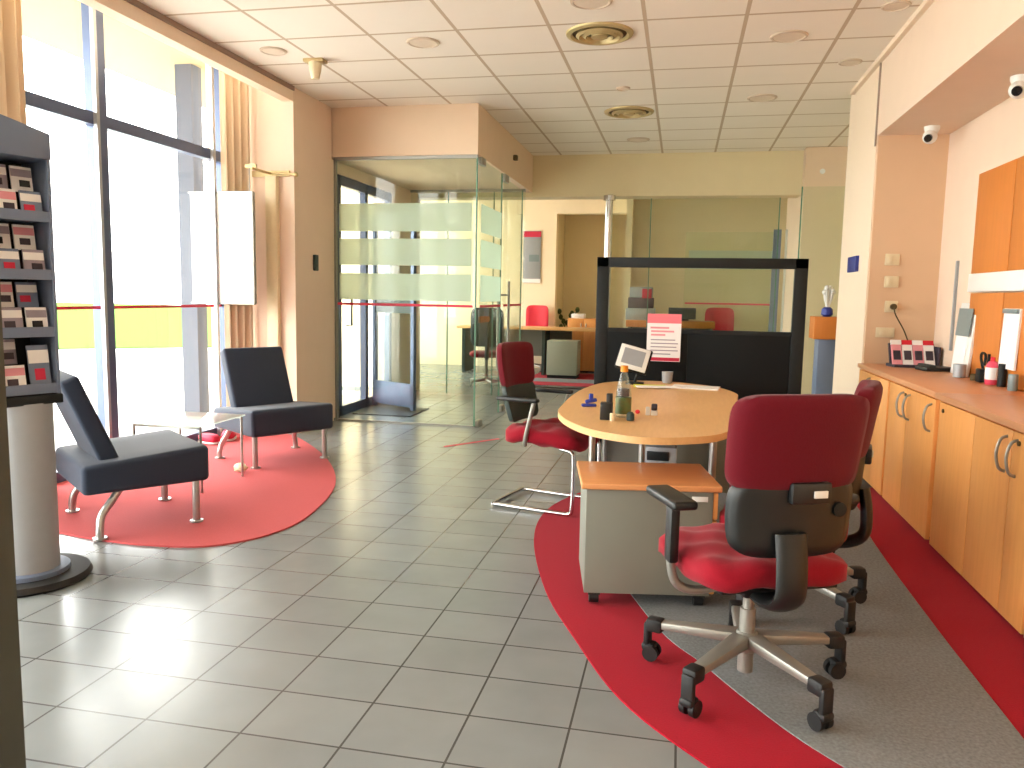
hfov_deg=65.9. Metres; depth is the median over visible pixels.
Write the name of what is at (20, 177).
leaflet
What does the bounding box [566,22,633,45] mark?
ceiling vent
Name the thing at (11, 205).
picture
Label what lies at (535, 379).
carpet border
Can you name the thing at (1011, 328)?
document
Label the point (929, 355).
picture
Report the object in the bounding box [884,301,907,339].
wall socket
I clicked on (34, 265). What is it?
picture
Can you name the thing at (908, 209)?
wall
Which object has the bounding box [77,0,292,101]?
trim
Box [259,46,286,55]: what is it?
ceiling speaker
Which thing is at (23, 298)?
picture
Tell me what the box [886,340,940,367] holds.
rack
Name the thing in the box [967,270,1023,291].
wall box
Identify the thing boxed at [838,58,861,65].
ceiling speaker
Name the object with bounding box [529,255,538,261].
picture
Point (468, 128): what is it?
wall
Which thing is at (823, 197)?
wall pier
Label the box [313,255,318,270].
intercom
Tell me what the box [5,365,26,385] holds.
leaflet
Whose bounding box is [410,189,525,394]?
glass wall
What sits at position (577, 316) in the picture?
paper tray
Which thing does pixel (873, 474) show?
storage cabinet
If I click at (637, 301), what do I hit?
printer
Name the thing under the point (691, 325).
desk
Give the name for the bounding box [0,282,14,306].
leaflet
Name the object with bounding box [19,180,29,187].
picture
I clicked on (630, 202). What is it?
wall
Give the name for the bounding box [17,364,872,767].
floor
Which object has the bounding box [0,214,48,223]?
shelf
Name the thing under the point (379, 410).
entrance mat
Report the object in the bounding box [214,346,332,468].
lounge chair
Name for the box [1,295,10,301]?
picture
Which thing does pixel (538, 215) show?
wall
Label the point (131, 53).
canopy
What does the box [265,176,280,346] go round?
duct
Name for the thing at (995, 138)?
wall
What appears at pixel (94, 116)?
window
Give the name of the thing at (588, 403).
stapler
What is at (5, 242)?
leaflet
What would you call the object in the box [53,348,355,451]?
ground
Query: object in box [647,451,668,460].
vent
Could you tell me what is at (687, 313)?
monitor
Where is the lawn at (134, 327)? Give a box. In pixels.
[57,302,211,348]
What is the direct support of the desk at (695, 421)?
on the inlay
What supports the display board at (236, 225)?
hanging from the wall bracket
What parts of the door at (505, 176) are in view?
pull handle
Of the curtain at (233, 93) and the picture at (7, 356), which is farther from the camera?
the curtain at (233, 93)
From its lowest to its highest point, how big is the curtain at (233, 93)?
3.450 m
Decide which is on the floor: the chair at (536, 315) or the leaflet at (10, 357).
the chair at (536, 315)
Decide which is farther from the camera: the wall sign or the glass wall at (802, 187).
the glass wall at (802, 187)
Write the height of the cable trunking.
0.620 m
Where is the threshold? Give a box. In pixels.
[535,386,583,388]
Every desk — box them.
[457,324,595,374]
[558,381,737,492]
[626,320,714,367]
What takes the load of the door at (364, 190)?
in the wall at (400, 321)
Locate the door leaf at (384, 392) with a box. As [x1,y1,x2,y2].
[372,231,416,410]
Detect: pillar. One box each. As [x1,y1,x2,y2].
[174,64,209,412]
[205,64,333,433]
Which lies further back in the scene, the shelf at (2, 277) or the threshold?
the threshold
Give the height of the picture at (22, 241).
0.029 m
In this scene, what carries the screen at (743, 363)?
on the carpet at (729, 731)
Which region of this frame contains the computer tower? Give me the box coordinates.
[645,445,676,462]
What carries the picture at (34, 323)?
attached to the leaflet at (34, 316)
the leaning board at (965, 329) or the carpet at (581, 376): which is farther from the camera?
the carpet at (581, 376)
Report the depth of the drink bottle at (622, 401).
3.67 m
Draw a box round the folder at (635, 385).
[633,384,675,387]
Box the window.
[25,2,225,482]
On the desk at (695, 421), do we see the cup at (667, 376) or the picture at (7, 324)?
the cup at (667, 376)
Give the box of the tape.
[444,438,498,446]
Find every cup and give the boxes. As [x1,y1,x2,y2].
[662,371,672,382]
[953,364,966,377]
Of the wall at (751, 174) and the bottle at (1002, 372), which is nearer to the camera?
the bottle at (1002, 372)
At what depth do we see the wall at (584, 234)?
14.86 m
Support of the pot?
on the desk at (695, 421)
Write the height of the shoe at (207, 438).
0.080 m
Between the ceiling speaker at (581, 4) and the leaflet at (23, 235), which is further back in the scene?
the ceiling speaker at (581, 4)
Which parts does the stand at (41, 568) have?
panel, rail, panel, plate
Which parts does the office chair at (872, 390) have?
seat, arm, arm, backrest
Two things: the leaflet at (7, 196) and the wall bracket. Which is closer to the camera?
the leaflet at (7, 196)
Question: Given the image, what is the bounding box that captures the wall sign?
[847,256,858,272]
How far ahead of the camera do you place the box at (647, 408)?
3.77 m
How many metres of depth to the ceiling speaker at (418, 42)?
5.61 m
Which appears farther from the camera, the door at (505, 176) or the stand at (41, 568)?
the door at (505, 176)
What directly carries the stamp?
on the desk at (695, 421)
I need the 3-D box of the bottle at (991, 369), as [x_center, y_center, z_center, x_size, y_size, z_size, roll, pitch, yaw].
[2.793,-0.076,4.597,0.071,0.160,0.071,2,7,12]
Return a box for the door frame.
[768,229,787,331]
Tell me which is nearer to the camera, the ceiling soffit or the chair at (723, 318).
the ceiling soffit
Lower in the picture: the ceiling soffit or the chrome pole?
the chrome pole
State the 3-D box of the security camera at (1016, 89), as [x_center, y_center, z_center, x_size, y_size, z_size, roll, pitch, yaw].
[2.722,-1.594,4.244,0.145,0.123,0.099,-4,8,-40]
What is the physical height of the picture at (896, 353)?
0.069 m
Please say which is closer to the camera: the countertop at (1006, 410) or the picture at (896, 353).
the countertop at (1006, 410)
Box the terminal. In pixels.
[615,343,652,384]
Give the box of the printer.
[625,287,655,319]
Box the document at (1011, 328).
[998,308,1022,370]
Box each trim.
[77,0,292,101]
[124,0,294,90]
[850,0,934,94]
[874,63,881,145]
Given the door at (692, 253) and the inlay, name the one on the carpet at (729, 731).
the inlay
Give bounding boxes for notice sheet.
[646,314,681,361]
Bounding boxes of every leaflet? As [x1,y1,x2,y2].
[0,164,7,188]
[0,188,17,208]
[0,223,11,248]
[0,248,20,268]
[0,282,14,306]
[1,307,23,327]
[3,339,17,364]
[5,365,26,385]
[8,165,32,191]
[11,224,35,249]
[14,282,38,306]
[18,190,42,210]
[21,249,45,269]
[24,307,47,326]
[25,345,51,383]
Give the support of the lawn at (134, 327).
on the ground at (150, 383)
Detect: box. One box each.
[646,407,649,414]
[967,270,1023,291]
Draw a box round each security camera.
[922,125,939,143]
[1008,74,1023,98]
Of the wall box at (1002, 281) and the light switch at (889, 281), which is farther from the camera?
the light switch at (889, 281)
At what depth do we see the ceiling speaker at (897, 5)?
4.75 m
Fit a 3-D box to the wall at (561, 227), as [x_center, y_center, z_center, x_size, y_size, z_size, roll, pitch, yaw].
[0.838,-1.873,14.633,0.120,3.080,0.800,2,7,12]
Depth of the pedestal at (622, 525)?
3.28 m
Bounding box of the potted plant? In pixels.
[558,307,579,326]
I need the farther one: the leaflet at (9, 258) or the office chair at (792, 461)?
the leaflet at (9, 258)
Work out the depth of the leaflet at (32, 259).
3.37 m
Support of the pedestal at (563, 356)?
on the carpet at (581, 376)
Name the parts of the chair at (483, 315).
arm, seat, backrest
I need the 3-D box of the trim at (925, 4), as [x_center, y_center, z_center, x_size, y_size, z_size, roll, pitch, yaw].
[1.813,-1.929,1.665,0.035,0.035,10.400,2,7,12]
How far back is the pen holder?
3.60 m
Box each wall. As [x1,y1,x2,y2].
[331,103,532,193]
[332,160,420,417]
[333,154,477,427]
[341,150,803,386]
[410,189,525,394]
[420,199,626,367]
[474,157,502,426]
[556,215,564,326]
[563,215,625,327]
[623,199,633,327]
[631,198,787,331]
[646,198,780,331]
[798,187,802,258]
[863,134,949,363]
[934,97,1023,366]
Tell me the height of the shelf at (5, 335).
0.016 m
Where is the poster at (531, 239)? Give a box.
[523,231,540,282]
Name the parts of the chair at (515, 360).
backrest, armrest post, sled frame, seat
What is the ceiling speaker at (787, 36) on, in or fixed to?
attached to the ceiling
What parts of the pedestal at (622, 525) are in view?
drawer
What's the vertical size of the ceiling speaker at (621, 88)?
0.012 m
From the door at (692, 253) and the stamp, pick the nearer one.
the stamp
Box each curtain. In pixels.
[0,0,26,124]
[219,71,252,406]
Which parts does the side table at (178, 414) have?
leg, rail, leg, leg, rail, leg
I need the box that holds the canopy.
[21,0,205,108]
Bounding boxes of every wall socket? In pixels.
[875,327,894,337]
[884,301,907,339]
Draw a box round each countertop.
[857,363,1023,396]
[935,393,1023,432]
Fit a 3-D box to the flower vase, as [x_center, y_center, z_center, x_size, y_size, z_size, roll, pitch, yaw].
[2.996,-0.787,7.493,0.114,0.297,0.124,5,8,34]
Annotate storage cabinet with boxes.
[567,318,595,372]
[859,369,892,494]
[882,381,942,539]
[929,402,1023,634]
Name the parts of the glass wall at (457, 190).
metal frame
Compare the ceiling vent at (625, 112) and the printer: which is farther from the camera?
the printer
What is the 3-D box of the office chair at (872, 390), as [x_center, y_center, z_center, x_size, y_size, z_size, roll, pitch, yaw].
[1.198,0.457,3.333,0.677,0.967,0.695,1,6,-2]
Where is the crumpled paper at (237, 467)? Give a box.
[234,463,248,471]
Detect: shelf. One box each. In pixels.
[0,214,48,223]
[0,275,51,279]
[3,333,54,337]
[6,389,56,396]
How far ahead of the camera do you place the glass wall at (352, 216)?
7.73 m
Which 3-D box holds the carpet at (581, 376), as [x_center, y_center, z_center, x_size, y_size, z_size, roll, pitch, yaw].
[1.509,-0.051,12.296,2.500,0.006,1.850,2,7,12]
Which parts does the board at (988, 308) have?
panel, panel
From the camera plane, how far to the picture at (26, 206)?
3.34 m
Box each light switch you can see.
[884,276,898,287]
[885,254,899,264]
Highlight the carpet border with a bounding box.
[533,378,593,383]
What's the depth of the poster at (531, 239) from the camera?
14.06 m
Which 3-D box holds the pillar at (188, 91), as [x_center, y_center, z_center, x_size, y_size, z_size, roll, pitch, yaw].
[-3.429,-1.499,8.481,0.190,3.680,0.180,2,7,12]
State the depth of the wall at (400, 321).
9.82 m
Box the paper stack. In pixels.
[672,384,719,390]
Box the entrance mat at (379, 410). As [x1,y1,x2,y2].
[352,405,428,416]
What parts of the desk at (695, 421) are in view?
leg, leg, leg, modesty panel, leg, leg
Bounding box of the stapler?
[581,393,596,406]
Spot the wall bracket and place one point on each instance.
(258, 172)
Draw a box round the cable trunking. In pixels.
[949,261,959,350]
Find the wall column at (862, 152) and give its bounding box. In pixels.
[832,65,879,393]
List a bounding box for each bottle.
[615,365,631,413]
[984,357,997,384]
[997,364,1006,386]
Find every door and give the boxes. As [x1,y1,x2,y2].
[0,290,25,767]
[337,174,391,415]
[496,174,522,411]
[685,250,771,305]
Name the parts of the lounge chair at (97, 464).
leg, backrest, leg, seat, leg, leg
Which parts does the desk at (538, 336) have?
leg, modesty panel, leg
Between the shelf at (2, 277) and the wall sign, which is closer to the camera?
the shelf at (2, 277)
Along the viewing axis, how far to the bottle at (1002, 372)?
4.47 m
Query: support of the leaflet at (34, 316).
on the stand at (41, 568)
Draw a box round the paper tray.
[571,313,585,318]
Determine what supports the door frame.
attached to the wall pier
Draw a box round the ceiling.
[137,0,923,155]
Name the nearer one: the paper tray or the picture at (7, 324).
the picture at (7, 324)
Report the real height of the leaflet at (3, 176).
0.108 m
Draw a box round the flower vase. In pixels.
[821,285,835,316]
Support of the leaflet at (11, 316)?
on the stand at (41, 568)
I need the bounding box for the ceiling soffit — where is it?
[877,0,1023,135]
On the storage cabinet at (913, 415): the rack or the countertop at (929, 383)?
the countertop at (929, 383)
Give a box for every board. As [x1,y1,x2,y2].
[188,168,256,304]
[950,303,975,376]
[969,292,1023,390]
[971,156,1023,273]
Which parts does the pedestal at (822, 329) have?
post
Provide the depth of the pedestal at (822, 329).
7.46 m
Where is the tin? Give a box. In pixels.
[1007,374,1018,390]
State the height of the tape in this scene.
0.003 m
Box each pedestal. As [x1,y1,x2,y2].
[546,339,580,378]
[577,461,722,604]
[809,316,836,393]
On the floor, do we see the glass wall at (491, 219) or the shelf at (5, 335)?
the glass wall at (491, 219)
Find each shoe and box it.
[198,433,219,444]
[221,430,236,440]
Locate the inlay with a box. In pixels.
[631,493,1023,767]
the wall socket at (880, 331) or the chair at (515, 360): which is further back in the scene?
the wall socket at (880, 331)
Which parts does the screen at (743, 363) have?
fabric panel, fabric panel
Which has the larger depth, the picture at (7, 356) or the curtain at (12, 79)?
the curtain at (12, 79)
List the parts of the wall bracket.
arm, rod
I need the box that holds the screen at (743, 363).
[594,257,808,460]
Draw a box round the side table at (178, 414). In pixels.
[129,411,244,492]
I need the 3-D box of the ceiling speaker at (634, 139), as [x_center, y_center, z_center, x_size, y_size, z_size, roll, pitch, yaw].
[1.432,-2.767,8.957,0.260,0.012,0.260,2,7,12]
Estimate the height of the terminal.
0.262 m
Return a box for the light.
[303,57,326,79]
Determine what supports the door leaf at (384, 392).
in the wall at (400, 321)
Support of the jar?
on the countertop at (929, 383)
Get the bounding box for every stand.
[0,114,92,597]
[975,352,990,382]
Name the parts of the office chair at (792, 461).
arm, arm, arm, seat, arm, arm, backrest, label plate, tension knob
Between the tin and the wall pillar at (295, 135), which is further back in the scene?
the wall pillar at (295, 135)
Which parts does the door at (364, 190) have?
handle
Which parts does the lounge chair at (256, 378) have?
leg, leg, backrest, seat, leg, leg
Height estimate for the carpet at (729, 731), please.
0.006 m
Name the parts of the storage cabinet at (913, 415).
door, handle, handle, door, handle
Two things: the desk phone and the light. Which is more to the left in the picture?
the light
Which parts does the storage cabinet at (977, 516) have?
door, door, handle, door, handle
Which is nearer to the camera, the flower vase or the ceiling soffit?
the ceiling soffit
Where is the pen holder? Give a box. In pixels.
[600,393,614,420]
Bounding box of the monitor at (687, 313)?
[668,307,695,320]
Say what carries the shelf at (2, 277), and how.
attached to the stand at (41, 568)
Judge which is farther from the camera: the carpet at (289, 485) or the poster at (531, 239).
the poster at (531, 239)
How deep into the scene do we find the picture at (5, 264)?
3.29 m
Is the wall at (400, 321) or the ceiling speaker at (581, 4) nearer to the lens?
the ceiling speaker at (581, 4)
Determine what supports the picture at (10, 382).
attached to the leaflet at (14, 375)
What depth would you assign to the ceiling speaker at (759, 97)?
6.98 m
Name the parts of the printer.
red panel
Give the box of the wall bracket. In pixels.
[245,164,297,176]
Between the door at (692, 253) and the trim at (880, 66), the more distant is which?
the door at (692, 253)
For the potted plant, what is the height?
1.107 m
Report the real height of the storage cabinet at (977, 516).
0.800 m
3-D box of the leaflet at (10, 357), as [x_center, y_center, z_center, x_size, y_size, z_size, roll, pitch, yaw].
[-2.170,-0.136,3.380,0.025,0.108,0.085,5,8,34]
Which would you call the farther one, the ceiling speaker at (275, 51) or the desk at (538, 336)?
the desk at (538, 336)
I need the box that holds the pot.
[626,412,634,420]
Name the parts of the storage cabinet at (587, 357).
door, door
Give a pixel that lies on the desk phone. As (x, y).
(920, 366)
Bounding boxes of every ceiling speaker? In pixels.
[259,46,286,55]
[406,37,439,47]
[570,0,612,9]
[616,86,629,90]
[627,137,649,141]
[747,94,777,101]
[770,30,808,42]
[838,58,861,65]
[881,0,911,11]
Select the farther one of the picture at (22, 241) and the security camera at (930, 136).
the security camera at (930, 136)
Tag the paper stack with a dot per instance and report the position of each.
(679, 386)
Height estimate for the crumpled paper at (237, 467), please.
0.069 m
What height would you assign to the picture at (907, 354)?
0.069 m
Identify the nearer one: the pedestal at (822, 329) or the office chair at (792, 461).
the office chair at (792, 461)
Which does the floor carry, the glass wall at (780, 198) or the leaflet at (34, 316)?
the glass wall at (780, 198)
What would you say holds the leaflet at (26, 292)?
in the stand at (41, 568)
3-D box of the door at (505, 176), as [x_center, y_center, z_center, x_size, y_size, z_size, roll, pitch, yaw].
[-0.004,-1.035,9.182,0.148,2.595,1.052,2,7,12]
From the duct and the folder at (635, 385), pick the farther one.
the duct
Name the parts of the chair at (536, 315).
backrest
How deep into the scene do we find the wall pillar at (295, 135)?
7.21 m
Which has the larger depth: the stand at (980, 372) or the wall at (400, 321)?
the wall at (400, 321)
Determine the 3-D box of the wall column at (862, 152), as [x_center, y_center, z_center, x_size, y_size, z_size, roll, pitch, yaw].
[3.161,-0.908,6.428,0.730,3.080,1.090,2,7,12]
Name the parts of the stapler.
arm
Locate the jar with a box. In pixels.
[970,374,974,380]
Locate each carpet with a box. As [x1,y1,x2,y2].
[57,433,335,547]
[532,372,593,386]
[534,485,1023,767]
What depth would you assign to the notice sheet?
5.58 m
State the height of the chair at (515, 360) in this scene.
0.999 m
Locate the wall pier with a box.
[782,147,847,393]
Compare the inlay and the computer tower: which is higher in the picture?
the computer tower
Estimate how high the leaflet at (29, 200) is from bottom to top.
0.108 m
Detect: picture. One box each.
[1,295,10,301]
[3,202,14,208]
[3,262,15,268]
[4,321,15,327]
[4,353,13,359]
[7,379,18,385]
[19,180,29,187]
[19,238,30,244]
[20,295,30,301]
[24,204,34,210]
[32,263,42,269]
[32,321,42,326]
[34,368,45,379]
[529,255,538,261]
[893,350,900,359]
[904,351,911,359]
[915,351,922,359]
[925,351,933,360]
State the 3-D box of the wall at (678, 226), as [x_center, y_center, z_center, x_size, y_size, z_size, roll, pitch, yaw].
[3.558,-1.645,13.046,3.130,3.080,0.200,2,7,12]
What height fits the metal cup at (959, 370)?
0.085 m
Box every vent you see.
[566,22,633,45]
[604,106,653,118]
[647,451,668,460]
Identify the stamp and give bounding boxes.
[651,404,657,415]
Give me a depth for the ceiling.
6.00 m
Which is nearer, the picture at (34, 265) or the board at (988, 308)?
the picture at (34, 265)
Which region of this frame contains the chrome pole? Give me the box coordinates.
[604,195,615,326]
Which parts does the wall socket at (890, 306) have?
plate, cord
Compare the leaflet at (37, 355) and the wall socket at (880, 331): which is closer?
the leaflet at (37, 355)
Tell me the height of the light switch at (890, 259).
0.085 m
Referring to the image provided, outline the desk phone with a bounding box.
[915,363,950,371]
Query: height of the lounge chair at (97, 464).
0.843 m
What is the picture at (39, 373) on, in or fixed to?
attached to the leaflet at (37, 355)
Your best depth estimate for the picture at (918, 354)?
5.72 m
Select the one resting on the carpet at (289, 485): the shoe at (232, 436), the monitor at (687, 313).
the shoe at (232, 436)
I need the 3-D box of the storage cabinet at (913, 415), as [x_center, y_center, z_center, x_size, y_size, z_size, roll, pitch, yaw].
[2.573,0.428,4.658,0.544,0.800,1.000,2,7,12]
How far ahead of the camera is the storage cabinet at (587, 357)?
13.57 m
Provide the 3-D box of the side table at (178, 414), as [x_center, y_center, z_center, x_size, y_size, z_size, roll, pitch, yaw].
[-2.165,0.445,5.315,0.520,0.435,0.520,2,7,12]
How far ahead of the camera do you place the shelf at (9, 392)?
3.38 m
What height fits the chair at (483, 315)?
1.120 m
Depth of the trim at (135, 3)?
5.62 m
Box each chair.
[55,370,208,540]
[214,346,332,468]
[470,308,503,387]
[491,341,600,516]
[526,305,548,370]
[641,394,869,731]
[705,307,733,330]
[719,380,882,634]

